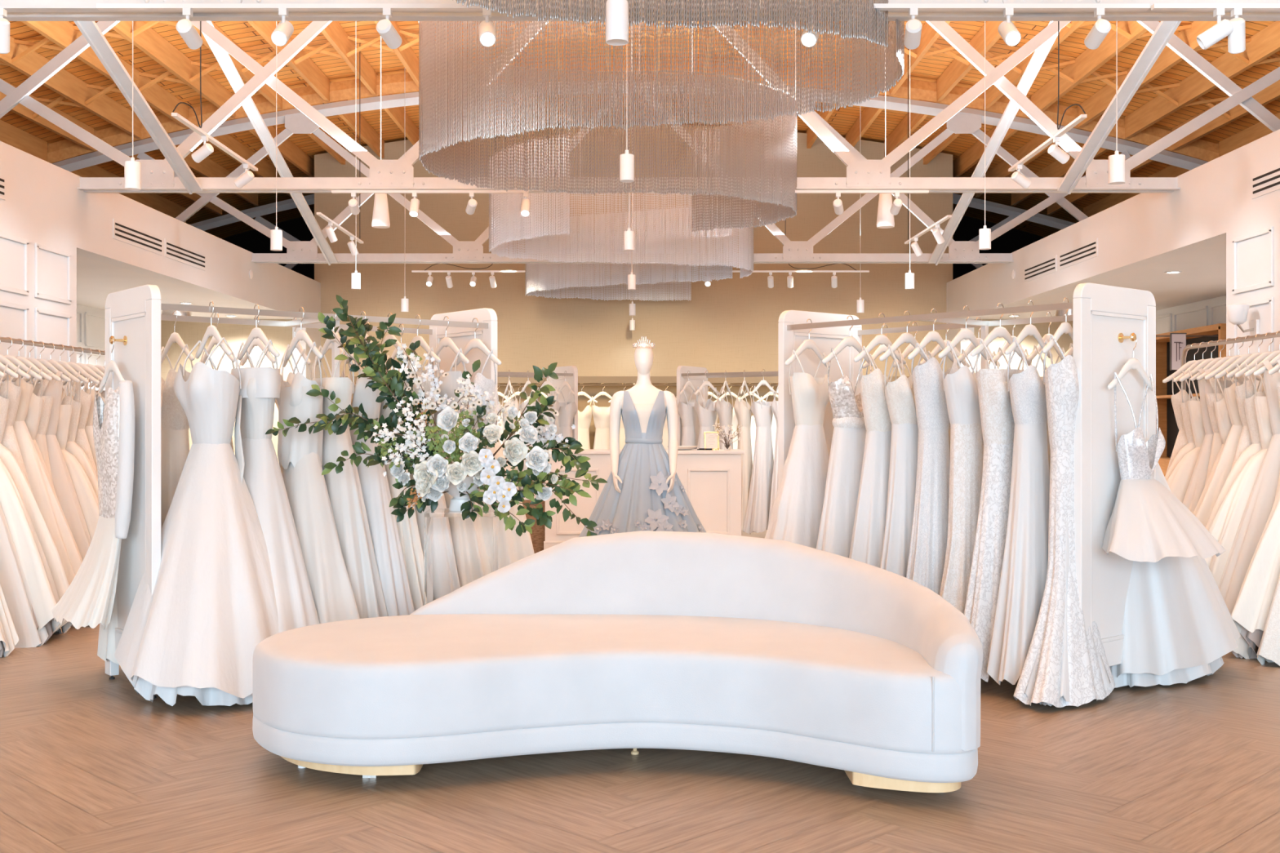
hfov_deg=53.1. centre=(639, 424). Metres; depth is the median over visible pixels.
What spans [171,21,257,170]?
track
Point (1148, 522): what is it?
dress
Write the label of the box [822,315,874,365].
hanger
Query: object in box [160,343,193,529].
gown
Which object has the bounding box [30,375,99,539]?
gown
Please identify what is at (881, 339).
hanger
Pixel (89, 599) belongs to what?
gown
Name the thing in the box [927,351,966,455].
gown
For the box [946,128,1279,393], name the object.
wall
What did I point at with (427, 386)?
gown
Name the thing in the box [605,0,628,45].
pendant lamp
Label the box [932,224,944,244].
track spotlight
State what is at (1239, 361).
hanger
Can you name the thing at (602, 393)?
hanger
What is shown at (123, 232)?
air vent
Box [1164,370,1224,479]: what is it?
gown
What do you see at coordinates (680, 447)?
shallow bowl
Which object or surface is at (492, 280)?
track spotlight
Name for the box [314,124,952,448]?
wall
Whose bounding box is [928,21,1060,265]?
brace
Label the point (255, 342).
hanger
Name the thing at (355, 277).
pendant lamp
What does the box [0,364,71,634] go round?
gown
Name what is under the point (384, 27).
track spotlight
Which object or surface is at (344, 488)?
gown
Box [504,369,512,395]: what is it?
hanger
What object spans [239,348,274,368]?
gown
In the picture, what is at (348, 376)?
gown
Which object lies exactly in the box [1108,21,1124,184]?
pendant lamp
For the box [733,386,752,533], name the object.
gown
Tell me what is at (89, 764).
floor
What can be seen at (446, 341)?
hanger
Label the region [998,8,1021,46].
track spotlight
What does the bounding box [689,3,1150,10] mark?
track
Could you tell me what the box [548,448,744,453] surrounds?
countertop
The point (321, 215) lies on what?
track
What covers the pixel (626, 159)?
pendant lamp
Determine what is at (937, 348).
hanger
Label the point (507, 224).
chandelier
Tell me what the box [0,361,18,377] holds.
hanger
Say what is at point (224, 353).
gown
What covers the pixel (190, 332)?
wall
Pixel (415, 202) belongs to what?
track spotlight
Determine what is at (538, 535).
wicker basket
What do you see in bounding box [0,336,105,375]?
rail
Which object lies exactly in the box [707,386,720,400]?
hanger
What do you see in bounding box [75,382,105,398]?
gown
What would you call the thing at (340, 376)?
shelf
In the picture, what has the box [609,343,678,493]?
mannequin
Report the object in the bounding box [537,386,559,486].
gown
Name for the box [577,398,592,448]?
gown
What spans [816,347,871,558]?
gown
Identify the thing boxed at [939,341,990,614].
gown
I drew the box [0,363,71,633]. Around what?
gown
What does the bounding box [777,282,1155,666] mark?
clothing rack
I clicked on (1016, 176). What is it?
track spotlight
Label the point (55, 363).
hanger
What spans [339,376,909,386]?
wall rack
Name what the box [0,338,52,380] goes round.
hanger
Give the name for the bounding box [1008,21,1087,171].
track
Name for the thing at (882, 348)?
hanger
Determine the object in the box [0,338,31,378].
hanger
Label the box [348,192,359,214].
track spotlight
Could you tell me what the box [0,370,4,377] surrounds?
hanger
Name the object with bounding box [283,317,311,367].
hanger
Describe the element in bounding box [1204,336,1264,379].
hanger
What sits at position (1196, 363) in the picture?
hanger
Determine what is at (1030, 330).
hanger
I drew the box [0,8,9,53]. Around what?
track spotlight
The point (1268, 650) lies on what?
gown
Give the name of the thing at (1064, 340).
wall
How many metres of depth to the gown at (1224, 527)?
7.54 m
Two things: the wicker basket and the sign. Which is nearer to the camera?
the wicker basket
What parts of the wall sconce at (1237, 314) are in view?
lamp shade, arm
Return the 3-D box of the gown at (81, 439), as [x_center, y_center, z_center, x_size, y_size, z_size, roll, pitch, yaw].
[-3.929,0.493,9.017,0.755,1.677,0.254,0,0,8]
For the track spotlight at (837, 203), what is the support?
attached to the track at (796, 191)
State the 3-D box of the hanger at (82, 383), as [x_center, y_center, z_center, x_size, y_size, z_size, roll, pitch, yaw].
[-4.019,-0.420,9.623,0.432,0.273,0.028,0,0,11]
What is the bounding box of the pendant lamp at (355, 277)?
[351,270,360,288]
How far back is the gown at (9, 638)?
7.18 m
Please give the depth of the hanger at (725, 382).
14.17 m
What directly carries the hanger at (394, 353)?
hanging from the clothing rack at (133, 316)
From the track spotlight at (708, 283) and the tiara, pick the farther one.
the track spotlight at (708, 283)
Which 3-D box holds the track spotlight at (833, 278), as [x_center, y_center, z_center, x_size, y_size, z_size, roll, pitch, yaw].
[2.370,-1.759,15.612,0.072,0.190,0.136,0,0,9]
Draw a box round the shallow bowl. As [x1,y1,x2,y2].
[667,445,697,450]
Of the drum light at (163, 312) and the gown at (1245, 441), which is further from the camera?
the drum light at (163, 312)
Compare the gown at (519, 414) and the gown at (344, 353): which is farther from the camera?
the gown at (519, 414)
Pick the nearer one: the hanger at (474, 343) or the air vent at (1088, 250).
the hanger at (474, 343)
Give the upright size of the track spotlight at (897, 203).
0.166 m
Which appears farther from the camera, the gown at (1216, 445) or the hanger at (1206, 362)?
the hanger at (1206, 362)
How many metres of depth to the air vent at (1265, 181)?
8.80 m
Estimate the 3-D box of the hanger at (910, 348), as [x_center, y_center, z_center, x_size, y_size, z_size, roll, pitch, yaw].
[1.608,-0.465,7.505,0.432,0.273,0.028,0,0,-44]
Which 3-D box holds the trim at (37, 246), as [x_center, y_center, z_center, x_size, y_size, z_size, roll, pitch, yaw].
[-4.481,-0.140,7.680,0.018,2.415,4.780,0,0,0]
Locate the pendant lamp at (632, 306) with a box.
[629,128,635,315]
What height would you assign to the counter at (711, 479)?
1.052 m
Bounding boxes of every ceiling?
[0,21,1279,239]
[76,254,290,319]
[977,240,1226,319]
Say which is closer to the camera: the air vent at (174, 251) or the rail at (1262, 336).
the rail at (1262, 336)
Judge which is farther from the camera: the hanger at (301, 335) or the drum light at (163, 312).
the drum light at (163, 312)
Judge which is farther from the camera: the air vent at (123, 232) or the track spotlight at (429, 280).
the track spotlight at (429, 280)
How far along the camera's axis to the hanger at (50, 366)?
8.56 m
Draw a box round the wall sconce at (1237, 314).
[1226,304,1259,335]
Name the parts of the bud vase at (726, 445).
glass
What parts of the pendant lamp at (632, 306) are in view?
lamp shade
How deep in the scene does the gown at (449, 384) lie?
6.98 m
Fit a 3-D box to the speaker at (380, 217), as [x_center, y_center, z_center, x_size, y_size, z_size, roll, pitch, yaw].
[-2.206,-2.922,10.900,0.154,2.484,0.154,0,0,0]
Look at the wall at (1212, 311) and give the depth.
14.84 m
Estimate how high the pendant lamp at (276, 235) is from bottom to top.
2.805 m
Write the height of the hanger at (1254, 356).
0.273 m
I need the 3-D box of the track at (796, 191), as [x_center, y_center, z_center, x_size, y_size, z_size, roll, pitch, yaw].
[1.599,-1.850,10.180,1.389,0.020,0.036,0,0,0]
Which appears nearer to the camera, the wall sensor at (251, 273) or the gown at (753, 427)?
the wall sensor at (251, 273)
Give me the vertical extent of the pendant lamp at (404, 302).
2.815 m
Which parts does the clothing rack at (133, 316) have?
coat knob, bead moulding, panel, rail, rail, post, bead moulding, panel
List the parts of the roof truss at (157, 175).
gusset plate, gusset plate, gusset plate, gusset plate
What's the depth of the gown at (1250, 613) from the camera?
7.00 m
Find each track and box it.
[96,3,564,10]
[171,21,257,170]
[316,42,363,243]
[331,190,528,193]
[411,137,524,272]
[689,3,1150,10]
[699,219,869,272]
[756,190,928,193]
[904,48,951,244]
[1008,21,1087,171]
[1151,3,1279,10]
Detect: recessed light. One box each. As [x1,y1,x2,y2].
[179,302,193,304]
[1164,271,1182,273]
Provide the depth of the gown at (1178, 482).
8.46 m
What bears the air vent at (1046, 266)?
in the wall at (1213, 203)
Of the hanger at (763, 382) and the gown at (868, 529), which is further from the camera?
the hanger at (763, 382)
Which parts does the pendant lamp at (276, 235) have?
lamp shade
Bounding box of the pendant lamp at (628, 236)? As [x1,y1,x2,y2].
[623,128,634,250]
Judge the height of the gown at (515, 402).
1.607 m
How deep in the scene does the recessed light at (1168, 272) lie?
11.82 m
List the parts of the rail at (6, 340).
tube frame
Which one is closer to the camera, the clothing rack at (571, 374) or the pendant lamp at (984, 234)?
the pendant lamp at (984, 234)
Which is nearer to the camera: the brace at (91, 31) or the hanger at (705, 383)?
the brace at (91, 31)
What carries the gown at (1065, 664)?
in the clothing rack at (1104, 318)
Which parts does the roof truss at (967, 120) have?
gusset plate, gusset plate, gusset plate, gusset plate, gusset plate, gusset plate, gusset plate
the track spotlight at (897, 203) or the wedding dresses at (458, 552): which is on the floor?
the wedding dresses at (458, 552)
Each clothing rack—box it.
[105,284,497,698]
[391,361,577,440]
[676,365,862,448]
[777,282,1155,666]
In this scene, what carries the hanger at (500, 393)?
hanging from the wall rack at (580, 379)
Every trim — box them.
[0,231,71,394]
[1231,226,1273,381]
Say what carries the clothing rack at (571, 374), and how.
on the floor
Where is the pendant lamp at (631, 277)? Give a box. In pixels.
[627,271,635,289]
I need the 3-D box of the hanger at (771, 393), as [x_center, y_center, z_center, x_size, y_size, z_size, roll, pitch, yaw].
[1.809,-0.432,17.605,0.432,0.273,0.028,0,0,-10]
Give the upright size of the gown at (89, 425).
1.658 m
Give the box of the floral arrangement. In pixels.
[265,294,607,536]
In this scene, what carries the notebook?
on the counter at (711, 479)
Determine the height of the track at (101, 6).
0.020 m
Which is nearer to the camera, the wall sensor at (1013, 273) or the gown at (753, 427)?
the wall sensor at (1013, 273)
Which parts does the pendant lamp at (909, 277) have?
lamp shade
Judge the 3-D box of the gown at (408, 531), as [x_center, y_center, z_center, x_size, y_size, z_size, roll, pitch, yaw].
[-1.256,0.427,6.778,0.311,1.682,0.727,0,0,-40]
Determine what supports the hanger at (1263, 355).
hanging from the rail at (1262, 336)
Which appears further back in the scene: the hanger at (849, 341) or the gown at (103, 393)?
the gown at (103, 393)
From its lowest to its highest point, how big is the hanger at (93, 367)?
0.273 m
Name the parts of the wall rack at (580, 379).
rail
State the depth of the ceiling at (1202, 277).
12.69 m
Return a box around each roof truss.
[0,21,1279,192]
[51,80,1208,263]
[190,193,1075,269]
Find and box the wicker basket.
[522,493,545,553]
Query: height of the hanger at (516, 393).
0.273 m
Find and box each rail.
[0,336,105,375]
[1181,331,1279,391]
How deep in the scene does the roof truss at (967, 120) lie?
14.82 m
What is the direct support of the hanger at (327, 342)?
hanging from the clothing rack at (133, 316)
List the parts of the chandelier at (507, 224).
hanging rail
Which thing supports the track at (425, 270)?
hanging from the ceiling at (1173, 92)
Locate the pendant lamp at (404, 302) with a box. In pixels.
[400,296,408,311]
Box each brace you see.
[74,21,202,194]
[201,21,337,265]
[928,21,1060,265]
[1057,21,1181,194]
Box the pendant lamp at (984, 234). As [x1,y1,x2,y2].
[978,21,991,249]
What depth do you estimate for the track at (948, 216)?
13.43 m
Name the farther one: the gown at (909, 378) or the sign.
the sign
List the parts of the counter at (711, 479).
skirting, panel moulding, panel moulding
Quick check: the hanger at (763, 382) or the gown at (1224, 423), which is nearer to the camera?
the gown at (1224, 423)
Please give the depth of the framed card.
12.30 m
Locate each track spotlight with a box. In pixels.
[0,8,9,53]
[175,8,202,49]
[191,135,213,163]
[234,164,253,188]
[271,8,293,46]
[324,222,337,242]
[346,236,358,255]
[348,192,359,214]
[376,8,401,48]
[408,192,419,217]
[426,271,433,286]
[445,271,453,288]
[465,192,477,214]
[469,271,476,286]
[478,8,495,46]
[488,271,496,288]
[520,192,530,216]
[704,276,711,286]
[767,271,773,288]
[786,271,793,288]
[800,8,820,47]
[831,271,837,288]
[832,192,843,214]
[889,192,902,215]
[903,8,922,48]
[911,237,922,256]
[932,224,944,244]
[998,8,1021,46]
[1011,164,1031,188]
[1047,137,1070,164]
[1084,8,1111,49]
[1196,8,1233,49]
[1227,8,1245,53]
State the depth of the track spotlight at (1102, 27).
5.70 m
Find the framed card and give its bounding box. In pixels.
[703,431,719,449]
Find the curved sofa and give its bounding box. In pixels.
[252,530,982,792]
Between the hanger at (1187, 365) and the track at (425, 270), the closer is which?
the hanger at (1187, 365)
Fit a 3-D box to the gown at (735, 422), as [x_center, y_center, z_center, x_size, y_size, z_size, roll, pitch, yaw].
[1.229,0.387,17.598,0.462,1.547,0.342,0,0,3]
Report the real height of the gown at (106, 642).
1.641 m
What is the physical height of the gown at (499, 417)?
1.543 m
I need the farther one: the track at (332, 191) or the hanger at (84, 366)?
the track at (332, 191)
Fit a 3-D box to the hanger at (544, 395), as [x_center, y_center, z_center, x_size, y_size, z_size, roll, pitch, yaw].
[-1.381,-0.432,17.605,0.432,0.273,0.028,0,0,-7]
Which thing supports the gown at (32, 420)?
hanging from the hanger at (24, 360)
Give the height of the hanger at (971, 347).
0.273 m
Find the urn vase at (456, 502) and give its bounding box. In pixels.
[444,475,479,511]
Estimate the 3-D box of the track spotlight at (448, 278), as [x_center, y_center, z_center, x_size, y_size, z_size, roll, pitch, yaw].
[-2.326,-1.759,15.612,0.072,0.190,0.136,0,0,9]
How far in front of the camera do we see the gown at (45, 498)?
8.10 m
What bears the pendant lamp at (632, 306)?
hanging from the ceiling at (1173, 92)
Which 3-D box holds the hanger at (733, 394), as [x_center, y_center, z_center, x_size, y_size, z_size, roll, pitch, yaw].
[1.230,-0.432,17.605,0.432,0.273,0.028,0,0,3]
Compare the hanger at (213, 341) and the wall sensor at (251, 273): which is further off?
the wall sensor at (251, 273)
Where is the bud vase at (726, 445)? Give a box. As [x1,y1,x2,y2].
[712,422,742,449]
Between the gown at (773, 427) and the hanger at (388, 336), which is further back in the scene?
the gown at (773, 427)
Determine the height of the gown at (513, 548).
1.672 m
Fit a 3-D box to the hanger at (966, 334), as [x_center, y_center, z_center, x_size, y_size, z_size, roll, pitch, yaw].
[1.649,-0.465,6.488,0.432,0.273,0.028,0,0,-41]
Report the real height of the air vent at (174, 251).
0.170 m
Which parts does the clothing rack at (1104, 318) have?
panel, bead moulding, rail, rail, post, panel, bead moulding, coat knob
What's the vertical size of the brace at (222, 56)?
1.786 m
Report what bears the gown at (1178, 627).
hanging from the hanger
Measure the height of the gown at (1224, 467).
1.664 m
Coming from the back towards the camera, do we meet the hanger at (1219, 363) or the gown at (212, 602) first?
the hanger at (1219, 363)
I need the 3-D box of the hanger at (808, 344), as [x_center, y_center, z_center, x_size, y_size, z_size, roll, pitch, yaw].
[0.960,-0.465,7.293,0.028,0.273,0.432,0,0,43]
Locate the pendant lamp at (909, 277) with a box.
[905,48,914,288]
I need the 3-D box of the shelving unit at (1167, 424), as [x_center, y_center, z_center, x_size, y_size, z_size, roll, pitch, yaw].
[6.210,0.125,14.400,0.360,2.350,2.210,0,0,0]
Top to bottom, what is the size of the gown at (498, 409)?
1.601 m
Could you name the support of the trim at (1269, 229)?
attached to the wall at (1213, 203)
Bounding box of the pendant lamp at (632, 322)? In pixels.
[629,315,635,330]
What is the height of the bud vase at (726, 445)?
0.261 m
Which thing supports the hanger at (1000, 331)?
hanging from the clothing rack at (1104, 318)
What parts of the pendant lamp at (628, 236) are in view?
lamp shade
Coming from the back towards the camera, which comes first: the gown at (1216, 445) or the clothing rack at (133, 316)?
the gown at (1216, 445)
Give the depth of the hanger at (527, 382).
14.21 m
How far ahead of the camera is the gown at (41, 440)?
8.39 m
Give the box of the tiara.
[632,336,655,348]
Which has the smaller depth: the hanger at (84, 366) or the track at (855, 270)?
the hanger at (84, 366)
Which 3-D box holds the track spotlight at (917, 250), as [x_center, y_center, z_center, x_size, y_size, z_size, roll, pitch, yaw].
[2.882,-1.845,13.329,0.135,0.191,0.072,0,0,-31]
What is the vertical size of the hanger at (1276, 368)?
0.273 m
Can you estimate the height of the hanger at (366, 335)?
0.273 m
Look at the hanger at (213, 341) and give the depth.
6.92 m
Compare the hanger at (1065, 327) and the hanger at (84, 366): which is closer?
the hanger at (1065, 327)
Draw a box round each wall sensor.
[248,269,253,279]
[1011,269,1015,279]
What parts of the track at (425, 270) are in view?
power cord, rail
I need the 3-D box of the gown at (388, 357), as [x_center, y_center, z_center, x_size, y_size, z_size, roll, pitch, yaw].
[-1.450,0.408,7.648,0.321,1.644,0.610,0,0,-40]
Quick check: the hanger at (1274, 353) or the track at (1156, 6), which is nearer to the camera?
the track at (1156, 6)
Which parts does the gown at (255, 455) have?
sash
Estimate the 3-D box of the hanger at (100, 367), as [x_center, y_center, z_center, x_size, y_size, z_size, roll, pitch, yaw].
[-4.019,-0.420,9.475,0.432,0.273,0.028,0,0,9]
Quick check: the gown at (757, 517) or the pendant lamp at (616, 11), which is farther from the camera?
the gown at (757, 517)
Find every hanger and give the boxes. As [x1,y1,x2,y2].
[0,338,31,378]
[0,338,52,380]
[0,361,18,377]
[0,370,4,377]
[1,339,61,381]
[4,337,42,379]
[12,341,71,382]
[23,342,79,382]
[34,344,88,383]
[42,345,100,384]
[61,346,102,382]
[62,347,103,385]
[71,349,105,385]
[80,350,105,386]
[97,337,124,392]
[160,311,194,363]
[195,301,231,359]
[200,313,235,363]
[237,304,279,359]
[240,315,275,365]
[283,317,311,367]
[284,306,323,361]
[311,342,355,367]
[316,310,355,362]
[346,311,381,364]
[379,312,413,361]
[390,324,422,368]
[398,314,440,365]
[426,315,469,365]
[453,318,501,367]
[497,382,511,400]
[502,382,520,402]
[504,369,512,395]
[519,369,535,394]
[524,382,547,401]
[537,381,559,394]
[555,370,574,395]
[577,382,597,403]
[586,382,612,402]
[679,370,699,395]
[694,370,720,395]
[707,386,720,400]
[714,382,739,402]
[720,369,730,395]
[734,382,765,402]
[740,369,749,395]
[751,368,777,394]
[756,382,777,401]
[784,319,828,367]
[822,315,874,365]
[853,312,906,364]
[862,324,905,370]
[879,311,929,361]
[892,321,924,367]
[907,308,953,362]
[919,323,969,367]
[937,306,990,360]
[955,316,999,366]
[970,302,1026,358]
[991,314,1029,365]
[1004,300,1052,358]
[1026,311,1062,361]
[1041,297,1072,353]
[1061,346,1072,359]
[1106,334,1155,391]
[1162,342,1222,382]
[1173,342,1230,382]
[1178,340,1239,382]
[1190,339,1248,381]
[1195,337,1260,380]
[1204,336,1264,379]
[1214,335,1253,378]
[1226,333,1276,377]
[1234,332,1274,377]
[1244,330,1279,376]
[1253,353,1279,375]
[1267,364,1279,374]
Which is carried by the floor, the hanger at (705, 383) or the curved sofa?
the curved sofa
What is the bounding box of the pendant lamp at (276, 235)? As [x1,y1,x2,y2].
[270,21,282,250]
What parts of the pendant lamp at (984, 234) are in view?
lamp shade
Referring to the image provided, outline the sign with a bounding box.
[1155,333,1218,370]
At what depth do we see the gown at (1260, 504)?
7.42 m
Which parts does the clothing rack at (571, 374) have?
panel, rail, rail, bead moulding, panel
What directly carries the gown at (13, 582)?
hanging from the hanger
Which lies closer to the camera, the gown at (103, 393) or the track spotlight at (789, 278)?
the gown at (103, 393)
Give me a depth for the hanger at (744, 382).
14.05 m
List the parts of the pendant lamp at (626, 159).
lamp shade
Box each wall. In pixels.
[0,141,320,397]
[76,304,105,391]
[160,319,292,462]
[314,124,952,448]
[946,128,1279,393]
[973,319,1072,376]
[1155,295,1226,334]
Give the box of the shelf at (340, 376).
[339,376,909,377]
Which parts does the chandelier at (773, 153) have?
hanging rail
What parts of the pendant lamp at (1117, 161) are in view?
lamp shade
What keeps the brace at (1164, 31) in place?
attached to the roof truss at (157, 175)
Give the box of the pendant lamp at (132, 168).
[124,21,141,191]
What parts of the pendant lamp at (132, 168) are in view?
lamp shade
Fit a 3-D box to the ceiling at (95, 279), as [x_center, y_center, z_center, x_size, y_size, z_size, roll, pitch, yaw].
[-5.725,-1.451,13.700,2.110,0.080,7.200,0,0,0]
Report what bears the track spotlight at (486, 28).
attached to the track at (101, 6)
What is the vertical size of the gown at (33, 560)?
1.704 m
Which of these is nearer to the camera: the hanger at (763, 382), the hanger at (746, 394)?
the hanger at (763, 382)
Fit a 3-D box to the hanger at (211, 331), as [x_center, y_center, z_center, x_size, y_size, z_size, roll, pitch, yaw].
[-2.090,-0.465,6.253,0.028,0.273,0.432,0,0,-40]
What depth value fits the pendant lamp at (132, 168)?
7.05 m
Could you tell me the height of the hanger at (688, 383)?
0.273 m
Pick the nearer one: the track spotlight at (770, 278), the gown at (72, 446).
the gown at (72, 446)
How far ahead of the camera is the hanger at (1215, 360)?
8.36 m
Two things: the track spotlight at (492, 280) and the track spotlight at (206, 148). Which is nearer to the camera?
the track spotlight at (206, 148)
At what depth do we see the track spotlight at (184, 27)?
5.70 m
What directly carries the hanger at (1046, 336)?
hanging from the clothing rack at (1104, 318)
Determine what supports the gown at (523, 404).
hanging from the hanger at (527, 382)
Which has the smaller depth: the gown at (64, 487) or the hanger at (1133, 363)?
the hanger at (1133, 363)
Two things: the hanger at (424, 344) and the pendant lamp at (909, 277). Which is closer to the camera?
the hanger at (424, 344)
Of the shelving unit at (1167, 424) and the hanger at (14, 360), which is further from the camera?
the shelving unit at (1167, 424)
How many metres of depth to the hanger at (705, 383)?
14.29 m
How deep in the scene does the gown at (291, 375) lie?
7.09 m
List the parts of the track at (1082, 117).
rail, power cord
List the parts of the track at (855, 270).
rail, power cord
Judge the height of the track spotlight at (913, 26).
0.159 m
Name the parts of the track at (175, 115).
power cord, rail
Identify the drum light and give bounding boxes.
[161,304,191,315]
[1054,308,1072,315]
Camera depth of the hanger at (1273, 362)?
7.47 m
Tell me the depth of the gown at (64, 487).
8.51 m
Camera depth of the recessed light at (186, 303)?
14.83 m
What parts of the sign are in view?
frame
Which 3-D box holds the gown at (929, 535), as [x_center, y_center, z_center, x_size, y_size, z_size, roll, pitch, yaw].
[1.511,0.415,6.620,0.573,1.659,0.253,0,0,-44]
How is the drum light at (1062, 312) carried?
attached to the ceiling at (1202, 277)
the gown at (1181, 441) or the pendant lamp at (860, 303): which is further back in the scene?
the pendant lamp at (860, 303)
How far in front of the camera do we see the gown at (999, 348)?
6.90 m
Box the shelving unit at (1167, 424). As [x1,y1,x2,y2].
[1155,323,1226,476]
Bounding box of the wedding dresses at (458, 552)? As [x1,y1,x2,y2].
[424,507,498,604]
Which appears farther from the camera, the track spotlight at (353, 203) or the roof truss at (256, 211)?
the roof truss at (256, 211)
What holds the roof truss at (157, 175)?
attached to the ceiling at (1173, 92)
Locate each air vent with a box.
[0,173,5,199]
[112,217,162,255]
[164,238,205,271]
[1024,254,1056,282]
[1059,237,1097,270]
[1251,163,1279,199]
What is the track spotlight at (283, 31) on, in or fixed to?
attached to the track at (101, 6)
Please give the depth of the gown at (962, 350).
7.07 m
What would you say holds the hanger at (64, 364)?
hanging from the rail at (6, 340)
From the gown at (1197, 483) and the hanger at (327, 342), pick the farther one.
the gown at (1197, 483)
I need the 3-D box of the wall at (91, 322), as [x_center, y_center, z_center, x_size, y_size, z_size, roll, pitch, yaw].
[-5.725,-0.055,13.700,2.110,2.710,7.600,0,0,0]
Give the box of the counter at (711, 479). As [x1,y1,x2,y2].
[543,448,744,550]
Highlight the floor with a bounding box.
[0,529,1279,852]
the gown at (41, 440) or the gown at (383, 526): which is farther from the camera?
the gown at (41, 440)
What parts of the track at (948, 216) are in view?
power cord, rail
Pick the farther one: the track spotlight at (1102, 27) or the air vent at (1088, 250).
the air vent at (1088, 250)
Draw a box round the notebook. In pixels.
[697,448,711,449]
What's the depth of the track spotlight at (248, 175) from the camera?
9.54 m
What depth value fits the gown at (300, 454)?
6.38 m
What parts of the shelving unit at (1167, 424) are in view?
panel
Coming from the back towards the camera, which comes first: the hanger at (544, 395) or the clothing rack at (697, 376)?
the hanger at (544, 395)
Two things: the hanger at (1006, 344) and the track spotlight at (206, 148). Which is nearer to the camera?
the hanger at (1006, 344)
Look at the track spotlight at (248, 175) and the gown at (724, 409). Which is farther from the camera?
the gown at (724, 409)
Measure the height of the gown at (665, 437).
1.547 m
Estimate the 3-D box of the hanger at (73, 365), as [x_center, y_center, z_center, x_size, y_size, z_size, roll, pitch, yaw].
[-4.019,-0.420,9.031,0.432,0.273,0.028,0,0,6]
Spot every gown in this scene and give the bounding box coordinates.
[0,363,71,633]
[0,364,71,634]
[0,368,88,626]
[0,458,64,643]
[0,503,48,648]
[0,584,19,657]
[5,373,54,489]
[13,365,82,585]
[17,370,92,560]
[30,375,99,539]
[40,371,98,499]
[51,380,134,630]
[61,377,101,471]
[67,380,105,404]
[73,375,97,479]
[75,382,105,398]
[84,382,105,397]
[97,593,119,665]
[114,337,278,706]
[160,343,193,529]
[200,349,235,453]
[231,339,319,633]
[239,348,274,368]
[275,341,359,623]
[275,348,311,475]
[311,352,351,381]
[312,346,388,618]
[340,344,414,616]
[347,360,361,384]
[378,346,424,610]
[386,355,418,370]
[398,346,446,558]
[426,347,477,508]
[454,349,534,568]
[497,392,501,416]
[497,400,507,444]
[502,386,519,489]
[507,395,529,467]
[517,386,538,490]
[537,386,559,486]
[555,386,577,448]
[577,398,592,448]
[578,391,706,537]
[591,395,609,448]
[619,417,625,448]
[662,415,668,448]
[677,386,698,448]
[694,386,717,448]
[714,413,718,430]
[715,386,733,448]
[731,396,740,448]
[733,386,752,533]
[742,386,774,534]
[750,397,761,463]
[760,395,776,457]
[764,350,831,548]
[767,386,777,528]
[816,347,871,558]
[848,346,905,568]
[866,353,902,382]
[880,344,927,577]
[894,353,914,395]
[906,342,958,595]
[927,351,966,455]
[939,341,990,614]
[958,348,999,455]
[964,338,1024,682]
[986,337,1053,684]
[993,346,1031,369]
[1013,334,1115,707]
[1029,345,1065,471]
[1109,462,1240,688]
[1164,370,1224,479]
[1165,375,1217,474]
[1166,369,1234,502]
[1182,368,1244,513]
[1193,373,1263,516]
[1195,369,1266,527]
[1204,361,1272,586]
[1204,368,1254,487]
[1205,362,1266,531]
[1217,360,1279,614]
[1231,364,1254,470]
[1231,485,1279,658]
[1231,498,1279,654]
[1256,575,1279,666]
[1275,359,1279,497]
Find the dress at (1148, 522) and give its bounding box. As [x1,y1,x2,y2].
[1102,372,1226,562]
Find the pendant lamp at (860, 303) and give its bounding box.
[856,297,864,313]
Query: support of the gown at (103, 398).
hanging from the hanger at (93, 367)
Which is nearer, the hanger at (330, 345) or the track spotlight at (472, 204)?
the hanger at (330, 345)
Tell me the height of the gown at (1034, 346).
1.647 m
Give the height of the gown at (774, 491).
1.599 m
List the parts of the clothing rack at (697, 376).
panel, bead moulding, rail, rail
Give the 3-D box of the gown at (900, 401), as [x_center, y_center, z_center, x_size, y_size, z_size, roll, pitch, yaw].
[1.395,0.415,6.753,0.558,1.658,0.264,0,0,-41]
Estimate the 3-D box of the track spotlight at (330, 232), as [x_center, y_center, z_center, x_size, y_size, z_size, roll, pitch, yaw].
[-2.967,-1.843,12.305,0.072,0.194,0.124,0,0,45]
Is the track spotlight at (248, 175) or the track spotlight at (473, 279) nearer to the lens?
the track spotlight at (248, 175)
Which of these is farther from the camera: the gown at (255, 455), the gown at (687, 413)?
the gown at (687, 413)
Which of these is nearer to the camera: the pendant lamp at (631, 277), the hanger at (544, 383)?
the pendant lamp at (631, 277)
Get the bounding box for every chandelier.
[417,0,904,231]
[488,67,753,301]
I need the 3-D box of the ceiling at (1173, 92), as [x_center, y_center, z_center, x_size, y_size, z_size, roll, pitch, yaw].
[-0.100,-3.508,9.300,17.000,1.574,25.400,0,0,0]
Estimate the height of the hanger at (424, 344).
0.273 m
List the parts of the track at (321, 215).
rail, power cord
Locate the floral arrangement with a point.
(433, 474)
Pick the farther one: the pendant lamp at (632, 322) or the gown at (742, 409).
the pendant lamp at (632, 322)
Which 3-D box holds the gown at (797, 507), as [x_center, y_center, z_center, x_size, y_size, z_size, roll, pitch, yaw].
[0.917,0.431,7.278,0.916,1.697,0.524,0,0,-34]
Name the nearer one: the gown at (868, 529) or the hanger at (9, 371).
the gown at (868, 529)
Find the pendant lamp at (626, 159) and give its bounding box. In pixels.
[619,44,634,182]

